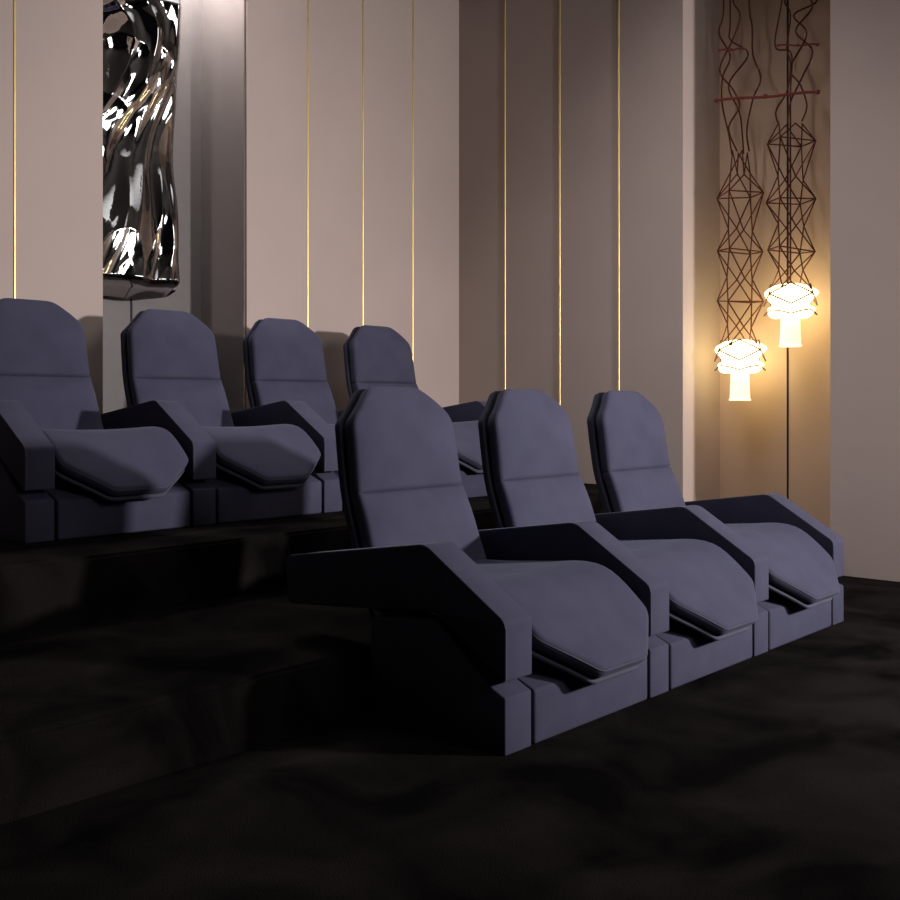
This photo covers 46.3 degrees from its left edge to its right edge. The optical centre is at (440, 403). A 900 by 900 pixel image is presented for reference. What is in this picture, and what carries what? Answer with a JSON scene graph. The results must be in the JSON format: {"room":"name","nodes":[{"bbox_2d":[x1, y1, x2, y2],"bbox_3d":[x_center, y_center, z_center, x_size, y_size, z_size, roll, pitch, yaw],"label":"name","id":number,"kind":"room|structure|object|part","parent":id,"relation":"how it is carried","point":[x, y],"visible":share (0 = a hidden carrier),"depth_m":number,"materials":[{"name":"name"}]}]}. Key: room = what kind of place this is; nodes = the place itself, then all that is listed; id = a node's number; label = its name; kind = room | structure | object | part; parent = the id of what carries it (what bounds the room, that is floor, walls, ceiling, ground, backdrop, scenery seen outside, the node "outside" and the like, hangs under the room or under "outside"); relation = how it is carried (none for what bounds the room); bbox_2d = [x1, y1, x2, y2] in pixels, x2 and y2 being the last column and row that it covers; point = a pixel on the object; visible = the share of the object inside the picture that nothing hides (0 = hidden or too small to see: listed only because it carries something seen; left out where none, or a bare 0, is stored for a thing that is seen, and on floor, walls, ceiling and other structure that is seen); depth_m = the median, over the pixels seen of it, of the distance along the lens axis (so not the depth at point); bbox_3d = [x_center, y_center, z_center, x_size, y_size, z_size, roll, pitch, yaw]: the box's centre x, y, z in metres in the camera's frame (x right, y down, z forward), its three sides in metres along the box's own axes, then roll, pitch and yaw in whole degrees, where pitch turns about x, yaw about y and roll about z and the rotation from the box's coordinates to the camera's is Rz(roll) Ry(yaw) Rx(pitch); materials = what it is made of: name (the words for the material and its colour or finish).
{"room":"home theater","nodes":[
{"label":"home theater","id":0,"kind":"room"},
{"bbox_2d":[103,0,200,412],"bbox_3d":[-1.838,-0.997,6.245,0.100,3.900,1.044,0,0,42],"label":"wall","id":1,"kind":"structure","parent":0,"point":[186,297],"depth_m":6.46,"materials":[{"name":"grey paint"}]},
{"bbox_2d":[130,299,132,321],"bbox_3d":[-1.827,-1.209,6.195,0.024,3.478,0.012,0,0,42],"label":"trim","id":2,"kind":"structure","parent":1,"relation":"attached to","point":[131,300],"depth_m":6.19,"materials":[{"name":"metal"}]},
{"bbox_2d":[103,0,181,298],"bbox_3d":[-1.752,-1.646,5.941,0.558,2.093,0.372,0,0,-36],"label":"metal sculpture","id":3,"kind":"object","parent":1,"relation":"attached to","point":[141,38],"visible":0.89,"depth_m":5.86,"materials":[{"name":"metal"}]},
{"bbox_2d":[0,588,370,824],"bbox_3d":[-1.006,0.904,3.131,1.030,0.297,8.500,0,0,42],"label":"step","id":4,"kind":"structure","parent":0,"point":[89,709],"depth_m":2.93,"materials":[{"name":"brown carpet"}]},
{"bbox_2d":[201,0,245,412],"bbox_3d":[-1.328,-1.209,6.413,0.432,3.478,0.013,0,0,42],"label":"wall","id":5,"kind":"structure","parent":0,"point":[223,22],"depth_m":6.38,"materials":[{"name":"grey paint"}]},
{"bbox_2d":[0,0,458,413],"bbox_3d":[-2.882,-0.997,4.757,0.544,3.900,8.400,0,0,42],"label":"wall","id":6,"kind":"structure","parent":0,"point":[276,30],"depth_m":6.63,"materials":[{"name":"beige paint"}]},
{"bbox_2d":[13,0,15,297],"bbox_3d":[-2.111,-1.209,5.208,0.016,3.478,0.015,0,0,42],"label":"trim","id":7,"kind":"structure","parent":6,"relation":"attached to","point":[14,1],"depth_m":5.20,"materials":[{"name":"gold metal"}]},
{"bbox_2d":[307,0,308,327],"bbox_3d":[-0.837,-1.209,6.619,0.016,3.478,0.015,0,0,42],"label":"trim","id":8,"kind":"structure","parent":6,"relation":"attached to","point":[307,0],"depth_m":6.61,"materials":[{"name":"gold metal"}]},
{"bbox_2d":[362,0,363,325],"bbox_3d":[-0.516,-1.209,6.975,0.016,3.478,0.015,0,0,42],"label":"trim","id":9,"kind":"structure","parent":6,"relation":"attached to","point":[362,0],"depth_m":6.97,"materials":[{"name":"gold metal"}]},
{"bbox_2d":[412,0,413,363],"bbox_3d":[-0.195,-1.209,7.331,0.016,3.478,0.015,0,0,42],"label":"trim","id":10,"kind":"structure","parent":6,"relation":"attached to","point":[412,0],"depth_m":7.33,"materials":[{"name":"gold metal"}]},
{"bbox_2d":[0,576,899,899],"bbox_3d":[1.495,1.003,0.873,5.750,0.100,8.500,0,0,42],"label":"floor","id":11,"kind":"structure","parent":0,"point":[774,774],"depth_m":2.44,"materials":[{"name":"brown carpet"}]},
{"bbox_2d":[0,483,604,635],"bbox_3d":[-2.212,0.791,4.220,2.259,0.522,8.500,0,0,42],"label":"platform","id":12,"kind":"object","parent":11,"relation":"on","point":[56,583],"visible":0.25,"depth_m":3.89,"materials":[{"name":"brown carpet"}]},
{"bbox_2d":[0,298,189,543],"bbox_3d":[-1.618,0.025,4.513,1.026,1.010,0.748,0,0,42],"label":"recliner","id":13,"kind":"object","parent":12,"relation":"on","point":[63,475],"visible":1,"depth_m":4.30,"materials":[{"name":"blue fabric"}]},
{"bbox_3d":[-1.719,0.364,4.181,0.520,0.334,0.118,0,0,42],"label":"arm","id":14,"kind":"part","parent":13,"relation":"part of","materials":[{"name":"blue fabric"}]},
{"bbox_3d":[-1.866,0.160,4.314,0.915,0.342,0.120,0,0,42],"label":"armrest","id":15,"kind":"part","parent":13,"relation":"part of","materials":[{"name":"blue fabric"}]},
{"bbox_3d":[-1.796,0.059,4.755,0.184,0.369,0.562,0,0,42],"label":"backrest","id":16,"kind":"part","parent":13,"relation":"part of","materials":[{"name":"blue fabric"}]},
{"bbox_2d":[41,426,187,495],"bbox_3d":[-1.476,0.235,4.468,0.754,0.265,0.589,0,0,42],"label":"seat cushion","id":17,"kind":"object","parent":13,"relation":"on","point":[90,460],"depth_m":4.26,"materials":[{"name":"blue fabric"}]},
{"bbox_3d":[-1.468,0.413,4.459,0.520,0.235,0.604,0,0,42],"label":"seat","id":18,"kind":"part","parent":13,"relation":"part of","materials":[{"name":"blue fabric"}]},
{"bbox_2d":[100,309,320,525],"bbox_3d":[-1.115,0.025,5.069,1.026,1.010,0.748,0,0,42],"label":"recliner","id":19,"kind":"object","parent":12,"relation":"on","point":[172,382],"visible":0.91,"depth_m":4.92,"materials":[{"name":"blue fabric"}]},
{"bbox_3d":[-1.363,0.160,4.870,0.915,0.342,0.120,0,0,42],"label":"armrest","id":20,"kind":"part","parent":19,"relation":"part of","materials":[{"name":"blue fabric"}]},
{"bbox_3d":[-1.293,0.059,5.312,0.184,0.369,0.562,0,0,42],"label":"backrest","id":21,"kind":"part","parent":19,"relation":"part of","materials":[{"name":"blue fabric"}]},
{"bbox_3d":[-1.217,0.364,4.738,0.520,0.334,0.118,0,0,42],"label":"arm","id":22,"kind":"part","parent":19,"relation":"part of","materials":[{"name":"blue fabric"}]},
{"bbox_2d":[202,424,319,484],"bbox_3d":[-0.974,0.235,5.025,0.754,0.265,0.589,0,0,42],"label":"seat cushion","id":23,"kind":"object","parent":19,"relation":"on","point":[278,454],"depth_m":4.81,"materials":[{"name":"blue fabric"}]},
{"bbox_3d":[-0.965,0.413,5.016,0.520,0.235,0.604,0,0,42],"label":"seat","id":24,"kind":"part","parent":19,"relation":"part of","materials":[{"name":"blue fabric"}]},
{"bbox_2d":[231,318,343,512],"bbox_3d":[-0.613,0.025,5.626,1.026,1.010,0.748,0,0,42],"label":"recliner","id":25,"kind":"object","parent":12,"relation":"on","point":[285,370],"visible":0.52,"depth_m":5.76,"materials":[{"name":"blue fabric"}]},
{"bbox_3d":[-0.861,0.160,5.427,0.915,0.342,0.120,0,0,42],"label":"armrest","id":26,"kind":"part","parent":25,"relation":"part of","materials":[{"name":"blue fabric"}]},
{"bbox_3d":[-0.791,0.059,5.869,0.184,0.369,0.562,0,0,42],"label":"backrest","id":27,"kind":"part","parent":25,"relation":"part of","materials":[{"name":"blue fabric"}]},
{"bbox_3d":[-0.714,0.364,5.295,0.520,0.334,0.118,0,0,42],"label":"arm","id":28,"kind":"part","parent":25,"relation":"part of","materials":[{"name":"blue fabric"}]},
{"bbox_2d":[337,325,486,497],"bbox_3d":[-0.069,0.025,6.228,1.026,1.010,0.870,0,0,42],"label":"recliner","id":29,"kind":"object","parent":12,"relation":"on","point":[374,356],"visible":0.35,"depth_m":6.36,"materials":[{"name":"blue fabric"}]},
{"bbox_3d":[-0.288,0.059,6.426,0.184,0.369,0.562,0,0,42],"label":"backrest","id":30,"kind":"part","parent":29,"relation":"part of","materials":[{"name":"blue fabric"}]},
{"bbox_3d":[0.144,0.160,6.540,0.915,0.342,0.120,0,0,42],"label":"armrest","id":31,"kind":"part","parent":29,"relation":"part of","materials":[{"name":"blue fabric"}]},
{"bbox_2d":[452,420,482,468],"bbox_3d":[0.032,0.235,6.138,0.754,0.265,0.589,0,0,42],"label":"seat cushion","id":32,"kind":"object","parent":29,"relation":"on","point":[466,432],"depth_m":5.88,"materials":[{"name":"blue fabric"}]},
{"bbox_3d":[0.040,0.413,6.130,0.520,0.235,0.604,0,0,42],"label":"seat","id":33,"kind":"part","parent":29,"relation":"part of","materials":[{"name":"blue fabric"}]},
{"bbox_2d":[286,387,648,755],"bbox_3d":[0.122,0.448,3.381,1.026,1.010,0.748,0,0,42],"label":"recliner","id":34,"kind":"object","parent":11,"relation":"on","point":[501,657],"visible":1,"depth_m":3.13,"materials":[{"name":"blue fabric"}]},
{"bbox_3d":[-0.126,0.582,3.182,0.915,0.342,0.120,0,0,42],"label":"armrest","id":35,"kind":"part","parent":34,"relation":"part of","materials":[{"name":"blue fabric"}]},
{"bbox_3d":[-0.056,0.481,3.624,0.184,0.369,0.562,0,0,42],"label":"backrest","id":36,"kind":"part","parent":34,"relation":"part of","materials":[{"name":"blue fabric"}]},
{"bbox_3d":[0.020,0.786,3.050,0.520,0.334,0.118,0,0,42],"label":"arm","id":37,"kind":"part","parent":34,"relation":"part of","materials":[{"name":"blue fabric"}]},
{"bbox_2d":[474,559,647,677],"bbox_3d":[0.264,0.658,3.337,0.754,0.265,0.589,0,0,42],"label":"seat cushion","id":38,"kind":"object","parent":34,"relation":"on","point":[587,622],"depth_m":3.14,"materials":[{"name":"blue fabric"}]},
{"bbox_3d":[0.272,0.835,3.328,0.520,0.235,0.604,0,0,42],"label":"seat","id":39,"kind":"part","parent":34,"relation":"part of","materials":[{"name":"blue fabric"}]},
{"bbox_2d":[478,389,757,697],"bbox_3d":[0.625,0.448,3.938,1.026,1.010,0.748,0,0,42],"label":"recliner","id":40,"kind":"object","parent":11,"relation":"on","point":[700,603],"visible":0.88,"depth_m":3.79,"materials":[{"name":"blue fabric"}]},
{"bbox_3d":[0.446,0.481,4.181,0.184,0.369,0.562,0,0,42],"label":"backrest","id":41,"kind":"part","parent":40,"relation":"part of","materials":[{"name":"blue fabric"}]},
{"bbox_3d":[0.376,0.582,3.739,0.915,0.342,0.120,0,0,42],"label":"armrest","id":42,"kind":"part","parent":40,"relation":"part of","materials":[{"name":"blue fabric"}]},
{"bbox_3d":[0.523,0.786,3.607,0.520,0.334,0.118,0,0,42],"label":"arm","id":43,"kind":"part","parent":40,"relation":"part of","materials":[{"name":"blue fabric"}]},
{"bbox_2d":[619,539,756,634],"bbox_3d":[0.766,0.658,3.894,0.754,0.265,0.589,0,0,42],"label":"seat cushion","id":44,"kind":"object","parent":40,"relation":"on","point":[710,593],"depth_m":3.70,"materials":[{"name":"blue fabric"}]},
{"bbox_3d":[0.774,0.835,3.885,0.520,0.235,0.604,0,0,42],"label":"seat","id":45,"kind":"part","parent":40,"relation":"part of","materials":[{"name":"blue fabric"}]},
{"bbox_2d":[587,391,843,656],"bbox_3d":[1.168,0.448,4.540,1.026,1.010,0.870,0,0,42],"label":"recliner","id":46,"kind":"object","parent":11,"relation":"on","point":[794,562],"visible":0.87,"depth_m":4.50,"materials":[{"name":"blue fabric"}]},
{"bbox_3d":[0.949,0.481,4.738,0.184,0.369,0.562,0,0,42],"label":"backrest","id":47,"kind":"part","parent":46,"relation":"part of","materials":[{"name":"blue fabric"}]},
{"bbox_3d":[0.879,0.582,4.296,0.915,0.342,0.120,0,0,42],"label":"armrest","id":48,"kind":"part","parent":46,"relation":"part of","materials":[{"name":"blue fabric"}]},
{"bbox_3d":[1.026,0.786,4.163,0.520,0.334,0.118,0,0,42],"label":"arm","id":49,"kind":"part","parent":46,"relation":"part of","materials":[{"name":"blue fabric"}]},
{"bbox_3d":[1.381,0.582,4.852,0.915,0.342,0.120,0,0,42],"label":"armrest","id":50,"kind":"part","parent":46,"relation":"part of","materials":[{"name":"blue fabric"}]},
{"bbox_2d":[725,523,838,603],"bbox_3d":[1.269,0.658,4.450,0.754,0.265,0.589,0,0,42],"label":"seat cushion","id":51,"kind":"object","parent":46,"relation":"on","point":[800,557],"depth_m":4.27,"materials":[{"name":"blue fabric"}]},
{"bbox_3d":[1.277,0.835,4.441,0.520,0.235,0.604,0,0,42],"label":"seat","id":52,"kind":"part","parent":46,"relation":"part of","materials":[{"name":"blue fabric"}]},
{"bbox_3d":[1.528,0.786,4.720,0.520,0.334,0.118,0,0,42],"label":"arm","id":53,"kind":"part","parent":46,"relation":"part of","materials":[{"name":"blue fabric"}]},
{"bbox_2d":[459,0,899,581],"bbox_3d":[3.265,-0.997,5.257,8.999,3.900,0.580,0,0,42],"label":"wall","id":54,"kind":"structure","parent":0,"point":[670,56],"depth_m":6.70,"materials":[{"name":"beige paint"}]},
{"bbox_2d":[504,0,505,389],"bbox_3d":[0.454,-1.209,7.407,0.015,3.478,0.016,0,0,42],"label":"trim","id":55,"kind":"structure","parent":54,"relation":"attached to","point":[504,0],"depth_m":7.40,"materials":[{"name":"gold metal"}]},
{"bbox_2d":[559,0,560,405],"bbox_3d":[0.804,-1.209,7.091,0.015,3.478,0.016,0,0,42],"label":"trim","id":56,"kind":"structure","parent":54,"relation":"attached to","point":[559,0],"depth_m":7.08,"materials":[{"name":"gold metal"}]},
{"bbox_2d":[617,0,619,390],"bbox_3d":[1.149,-1.209,6.779,0.015,3.478,0.016,0,0,42],"label":"trim","id":57,"kind":"structure","parent":54,"relation":"attached to","point":[618,1],"depth_m":6.77,"materials":[{"name":"gold metal"}]},
{"bbox_2d":[720,0,829,528],"bbox_3d":[2.186,-0.997,6.555,1.016,3.900,0.100,0,0,42],"label":"wall niche","id":58,"kind":"object","parent":54,"relation":"attached to","point":[753,433],"visible":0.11,"depth_m":6.57,"materials":[{"name":"beige paint"}]},
{"bbox_2d":[787,0,788,498],"bbox_3d":[2.158,-0.997,6.524,0.012,3.900,0.023,0,0,42],"label":"trim","id":59,"kind":"structure","parent":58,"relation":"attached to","point":[787,0],"depth_m":6.52,"materials":[{"name":"metal"}]},
{"bbox_3d":[0.433,-2.997,2.236,9.155,0.100,9.100,0,0,42],"label":"ceiling","id":60,"kind":"structure","parent":0,"visible":0},
{"bbox_2d":[714,0,819,400],"bbox_3d":[1.990,-1.481,6.380,0.659,2.933,0.342,0,0,30],"label":"pendant lamp","id":61,"kind":"object","parent":60,"relation":"hanging from","point":[740,358],"depth_m":6.43,"materials":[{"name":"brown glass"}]},
{"bbox_3d":[1.778,-2.245,6.546,0.044,1.405,0.100,0,0,-35],"label":"suspension cord","id":62,"kind":"part","parent":61,"relation":"part of","materials":[{"name":"orange metal"}]},
{"bbox_3d":[1.781,-2.245,6.475,0.141,1.405,0.023,0,0,42],"label":"suspension cord","id":63,"kind":"part","parent":61,"relation":"part of","materials":[{"name":"orange metal"}]},
{"bbox_3d":[1.784,-2.170,6.453,0.178,0.046,0.019,0,0,42],"label":"spreader rod","id":64,"kind":"part","parent":61,"relation":"part of","materials":[{"name":"red metal"}]},
{"bbox_3d":[1.851,-2.246,6.538,0.141,1.403,0.015,0,0,42],"label":"suspension cord","id":65,"kind":"part","parent":61,"relation":"part of","materials":[{"name":"orange metal"}]},
{"bbox_3d":[1.851,-0.288,6.486,0.311,0.208,0.301,0,0,42],"label":"lamp shade","id":66,"kind":"part","parent":61,"relation":"part of","materials":[{"name":"beige paper"}]},
{"bbox_3d":[1.914,-2.246,6.422,0.102,1.404,0.040,0,0,42],"label":"suspension cord","id":67,"kind":"part","parent":61,"relation":"part of","materials":[{"name":"orange metal"}]},
{"bbox_3d":[1.947,-1.840,6.305,0.668,0.107,0.029,0,0,42],"label":"spreader rod","id":68,"kind":"part","parent":61,"relation":"part of","materials":[{"name":"red metal"}]},
{"bbox_2d":[763,0,818,346],"bbox_3d":[2.097,-1.642,6.257,0.338,2.612,0.315,0,0,30],"label":"pendant lamp","id":69,"kind":"object","parent":60,"relation":"hanging from","point":[790,302],"depth_m":6.21,"materials":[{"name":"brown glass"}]},
{"bbox_3d":[2.065,-2.306,6.292,0.127,1.284,0.031,0,0,42],"label":"suspension cord","id":70,"kind":"part","parent":69,"relation":"part of","materials":[{"name":"orange metal"}]},
{"bbox_3d":[2.053,-1.823,6.298,0.119,2.250,0.022,0,0,42],"label":"suspension cord","id":71,"kind":"part","parent":69,"relation":"part of","materials":[{"name":"orange metal"}]},
{"bbox_3d":[2.091,-0.610,6.270,0.311,0.208,0.301,0,0,42],"label":"lamp shade","id":72,"kind":"part","parent":69,"relation":"part of","materials":[{"name":"beige paper"}]},
{"bbox_3d":[2.095,-2.102,6.171,0.258,0.071,0.019,0,0,42],"label":"spreader rod","id":73,"kind":"part","parent":69,"relation":"part of","materials":[{"name":"red metal"}]},
{"bbox_3d":[2.100,-2.306,6.196,0.198,1.283,0.015,0,0,42],"label":"suspension cord","id":74,"kind":"part","parent":69,"relation":"part of","materials":[{"name":"orange metal"}]},
{"bbox_3d":[2.143,-2.305,6.209,0.171,1.284,0.011,0,0,42],"label":"suspension cord","id":75,"kind":"part","parent":69,"relation":"part of","materials":[{"name":"orange metal"}]}
]}

